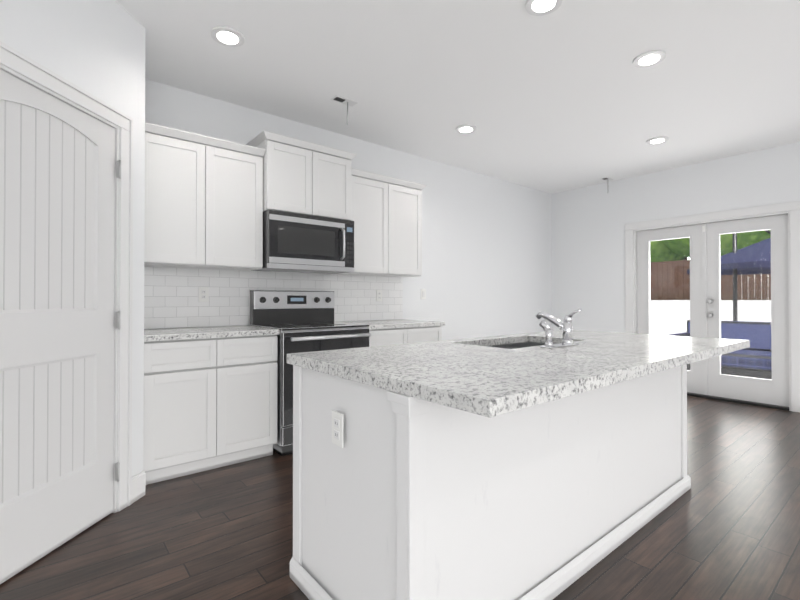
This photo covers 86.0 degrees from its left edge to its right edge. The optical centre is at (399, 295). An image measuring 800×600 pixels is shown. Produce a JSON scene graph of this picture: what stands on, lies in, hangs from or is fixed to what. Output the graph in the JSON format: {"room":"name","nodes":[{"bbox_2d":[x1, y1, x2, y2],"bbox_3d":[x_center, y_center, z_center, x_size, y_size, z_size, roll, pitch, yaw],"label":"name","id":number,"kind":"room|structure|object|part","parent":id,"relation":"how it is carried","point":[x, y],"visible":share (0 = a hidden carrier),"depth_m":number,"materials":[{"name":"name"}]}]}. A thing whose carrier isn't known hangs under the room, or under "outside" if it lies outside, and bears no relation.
{"room":"kitchen","nodes":[
{"label":"kitchen","id":0,"kind":"room"},
{"bbox_2d":[0,0,145,583],"bbox_3d":[-1.679,-0.221,1.019,0.176,2.740,3.020,0,0,6],"label":"wall","id":1,"kind":"structure","parent":0,"point":[72,150],"depth_m":2.02,"materials":[{"name":"white paint"}]},
{"bbox_2d":[144,79,551,340],"bbox_3d":[-0.675,-0.196,4.156,7.950,2.740,0.168,0,-1,-39],"label":"wall","id":2,"kind":"structure","parent":0,"point":[486,256],"depth_m":4.84,"materials":[{"name":"white paint"}]},
{"bbox_2d":[199,287,208,301],"bbox_3d":[-1.529,-0.012,3.343,0.072,0.115,0.008,0,-1,-39],"label":"outlet","id":3,"kind":"object","parent":2,"relation":"attached to","point":[203,294],"depth_m":3.34,"materials":[{"name":"white plastic"}]},
{"bbox_2d":[144,122,264,270],"bbox_3d":[-1.476,-0.669,3.163,0.844,0.915,0.370,0,-1,-39],"label":"upper cabinet","id":4,"kind":"object","parent":2,"relation":"attached to","point":[203,201],"visible":0.79,"depth_m":3.03,"materials":[{"name":"white wood"}]},
{"bbox_2d":[246,130,356,220],"bbox_3d":[-0.832,-0.952,3.660,0.840,0.592,0.420,0,-1,-39],"label":"upper cabinet","id":5,"kind":"object","parent":2,"relation":"attached to","point":[300,176],"visible":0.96,"depth_m":3.48,"materials":[{"name":"white wood"}]},
{"bbox_2d":[251,210,353,273],"bbox_3d":[-0.812,-0.432,3.632,0.768,0.440,0.482,0,-1,-39],"label":"over-the-range microwave","id":6,"kind":"object","parent":5,"relation":"attached to","point":[298,243],"visible":0.98,"depth_m":3.46,"materials":[{"name":"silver metal"}]},
{"bbox_2d":[376,290,381,300],"bbox_3d":[-0.213,-0.004,4.419,0.072,0.115,0.008,0,-1,-39],"label":"outlet","id":7,"kind":"object","parent":2,"relation":"attached to","point":[378,292],"depth_m":4.41,"materials":[{"name":"white plastic"}]},
{"bbox_2d":[333,168,426,276],"bbox_3d":[-0.194,-0.666,4.211,0.908,0.925,0.370,0,-1,-39],"label":"upper cabinet","id":8,"kind":"object","parent":2,"relation":"attached to","point":[386,214],"visible":0.9,"depth_m":4.07,"materials":[{"name":"white wood"}]},
{"bbox_2d":[421,289,425,298],"bbox_3d":[0.262,-0.020,4.817,0.072,0.115,0.009,0,-1,-39],"label":"light switch","id":9,"kind":"object","parent":2,"relation":"attached to","point":[423,291],"depth_m":4.81,"materials":[{"name":"white plastic"}]},
{"bbox_2d":[0,396,799,599],"bbox_3d":[1.777,1.210,1.143,7.950,0.120,8.000,0,-1,-39],"label":"floor","id":10,"kind":"structure","parent":0,"point":[726,526],"depth_m":2.04,"materials":[{"name":"brown wood"}]},
{"bbox_2d":[143,325,279,484],"bbox_3d":[-1.392,0.702,3.052,0.848,0.926,0.633,0,-1,-39],"label":"base cabinet","id":11,"kind":"object","parent":10,"relation":"on","point":[210,398],"visible":0.9,"depth_m":2.80,"materials":[{"name":"white wood"}]},
{"bbox_2d":[250,290,370,455],"bbox_3d":[-0.721,0.562,3.512,0.764,1.215,0.719,0,-1,-39],"label":"range","id":12,"kind":"object","parent":10,"relation":"on","point":[302,321],"visible":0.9,"depth_m":3.41,"materials":[{"name":"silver metal"}]},
{"bbox_2d":[342,319,444,346],"bbox_3d":[-0.114,0.711,4.096,0.908,0.926,0.633,0,-1,-39],"label":"base cabinet","id":13,"kind":"object","parent":10,"relation":"on","point":[392,332],"visible":0.25,"depth_m":3.87,"materials":[{"name":"white wood"}]},
{"bbox_2d":[287,360,690,599],"bbox_3d":[0.651,0.721,2.182,2.249,0.875,0.773,0,-1,-39],"label":"kitchen island","id":14,"kind":"object","parent":10,"relation":"on","point":[548,464],"depth_m":1.54,"materials":[{"name":"white wood"}]},
{"bbox_2d":[332,410,343,447],"bbox_3d":[-0.218,0.463,1.495,0.008,0.115,0.072,0,-1,-39],"label":"outlet","id":15,"kind":"object","parent":14,"relation":"attached to","point":[337,415],"depth_m":1.49,"materials":[{"name":"white plastic"}]},
{"bbox_2d":[287,340,650,419],"bbox_3d":[0.200,0.259,1.647,0.865,0.040,1.065,0,-1,-39],"label":"island countertop","id":16,"kind":"structure","parent":14,"relation":"on","point":[483,380],"depth_m":1.38,"materials":[{"name":"white stone"}]},
{"bbox_2d":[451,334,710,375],"bbox_3d":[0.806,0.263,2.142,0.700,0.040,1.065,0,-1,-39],"label":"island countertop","id":17,"kind":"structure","parent":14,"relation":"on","point":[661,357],"depth_m":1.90,"materials":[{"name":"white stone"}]},
{"bbox_2d":[491,340,558,347],"bbox_3d":[0.655,0.386,2.325,0.708,0.226,0.389,0,-1,-39],"label":"sink","id":18,"kind":"object","parent":17,"relation":"in","point":[502,343],"depth_m":2.60,"materials":[{"name":"silver metal"}]},
{"bbox_2d":[536,308,581,347],"bbox_3d":[0.740,0.151,2.113,0.260,0.183,0.247,0,-1,-39],"label":"faucet","id":19,"kind":"object","parent":17,"relation":"on","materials":[{"name":"silver metal"}]},
{"bbox_2d":[115,0,799,193],"bbox_3d":[1.777,-1.650,1.166,7.950,0.120,8.000,0,-1,-39],"label":"ceiling","id":20,"kind":"structure","parent":0,"point":[566,95],"depth_m":3.05,"materials":[{"name":"white paint"}]},
{"bbox_2d":[211,26,243,46],"bbox_3d":[-1.045,-1.571,2.605,0.190,0.016,0.190,0,-1,-39],"label":"recessed light","id":21,"kind":"object","parent":20,"relation":"in","point":[227,36],"visible":1,"depth_m":2.59,"materials":[{"name":"white plastic"}]},
{"bbox_2d":[331,95,357,124],"bbox_3d":[-0.448,-1.479,3.454,0.200,0.185,0.090,0,-1,-39],"label":"ceiling box","id":22,"kind":"object","parent":20,"relation":"attached to","point":[343,100],"visible":1,"depth_m":3.46,"materials":[{"name":"white"}]},
{"bbox_2d":[456,124,475,133],"bbox_3d":[0.618,-1.560,4.015,0.190,0.016,0.190,0,-1,-39],"label":"recessed light","id":23,"kind":"object","parent":20,"relation":"in","point":[465,129],"visible":0.96,"depth_m":4.00,"materials":[{"name":"white plastic"}]},
{"bbox_2d":[525,0,562,15],"bbox_3d":[0.773,-1.574,2.308,0.190,0.016,0.190,0,-1,-39],"label":"recessed light","id":24,"kind":"object","parent":20,"relation":"in","point":[538,7],"visible":1,"depth_m":2.33,"materials":[{"name":"white plastic"}]},
{"bbox_2d":[600,177,612,192],"bbox_3d":[2.749,-1.461,5.704,0.200,0.185,0.090,0,-1,-39],"label":"ceiling box","id":25,"kind":"object","parent":20,"relation":"attached to","point":[607,179],"visible":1,"depth_m":5.71,"materials":[{"name":"white"}]},
{"bbox_2d":[633,50,665,67],"bbox_3d":[1.651,-1.569,2.845,0.190,0.016,0.190,0,-1,-39],"label":"recessed light","id":26,"kind":"object","parent":20,"relation":"in","point":[649,58],"visible":0.98,"depth_m":2.83,"materials":[{"name":"white plastic"}]},
{"bbox_2d":[647,136,668,143],"bbox_3d":[2.580,-1.558,4.301,0.190,0.016,0.190,0,-1,-39],"label":"recessed light","id":27,"kind":"object","parent":20,"relation":"in","point":[659,140],"visible":0.96,"depth_m":4.28,"materials":[{"name":"white plastic"}]},
{"bbox_2d":[552,142,799,412],"bbox_3d":[4.708,-0.200,3.652,0.190,2.740,7.760,0,-1,-39],"label":"wall","id":28,"kind":"structure","parent":0,"point":[602,238],"depth_m":5.06,"materials":[{"name":"white paint"}]},
{"bbox_3d":[3.579,0.112,5.032,0.190,2.138,1.730,0,-1,-39],"label":"french door frame","id":29,"kind":"part","parent":28,"relation":"part of","materials":[{"name":"white wood"}]},
{"bbox_2d":[650,230,770,261],"bbox_3d":[14.959,-2.671,11.930,6.454,5.612,26.770,0,-1,-39],"label":"trees","id":30,"kind":"object","parent":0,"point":[681,248],"depth_m":15.59,"materials":[{"name":"green plant"}]},
{"label":"outside","id":31,"kind":"structure","parent":0,"visible":0},
{"bbox_3d":[7.741,1.283,7.048,8.840,0.130,22.000,0,-1,-39],"label":"ground","id":32,"kind":"structure","parent":31,"visible":0},
{"bbox_2d":[670,320,771,378],"bbox_3d":[4.848,0.778,5.883,0.900,0.820,1.890,0,-1,-39],"label":"sofa","id":33,"kind":"object","parent":32,"relation":"on","point":[745,363],"depth_m":5.93,"materials":[{"name":"blue fabric"}]},
{"bbox_2d":[687,230,770,320],"bbox_3d":[7.037,-0.096,8.111,2.800,2.645,2.800,0,-1,-39],"label":"umbrella","id":34,"kind":"object","parent":32,"relation":"on","point":[727,268],"depth_m":7.92,"materials":[{"name":"blue fabric"}]},
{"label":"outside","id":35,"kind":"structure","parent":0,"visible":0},
{"bbox_2d":[651,300,770,334],"bbox_3d":[16.585,0.746,14.278,14.000,1.220,26.000,0,-1,-39],"label":"terrace","id":36,"kind":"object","parent":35,"point":[671,308],"depth_m":12.98,"materials":[{"name":"concrete"}]},
{"bbox_2d":[650,260,770,299],"bbox_3d":[11.534,-0.522,10.244,0.060,1.250,26.128,0,-1,-39],"label":"fence","id":37,"kind":"object","parent":36,"relation":"on","point":[682,285],"depth_m":13.40,"materials":[{"name":"brown wood"}]}
]}

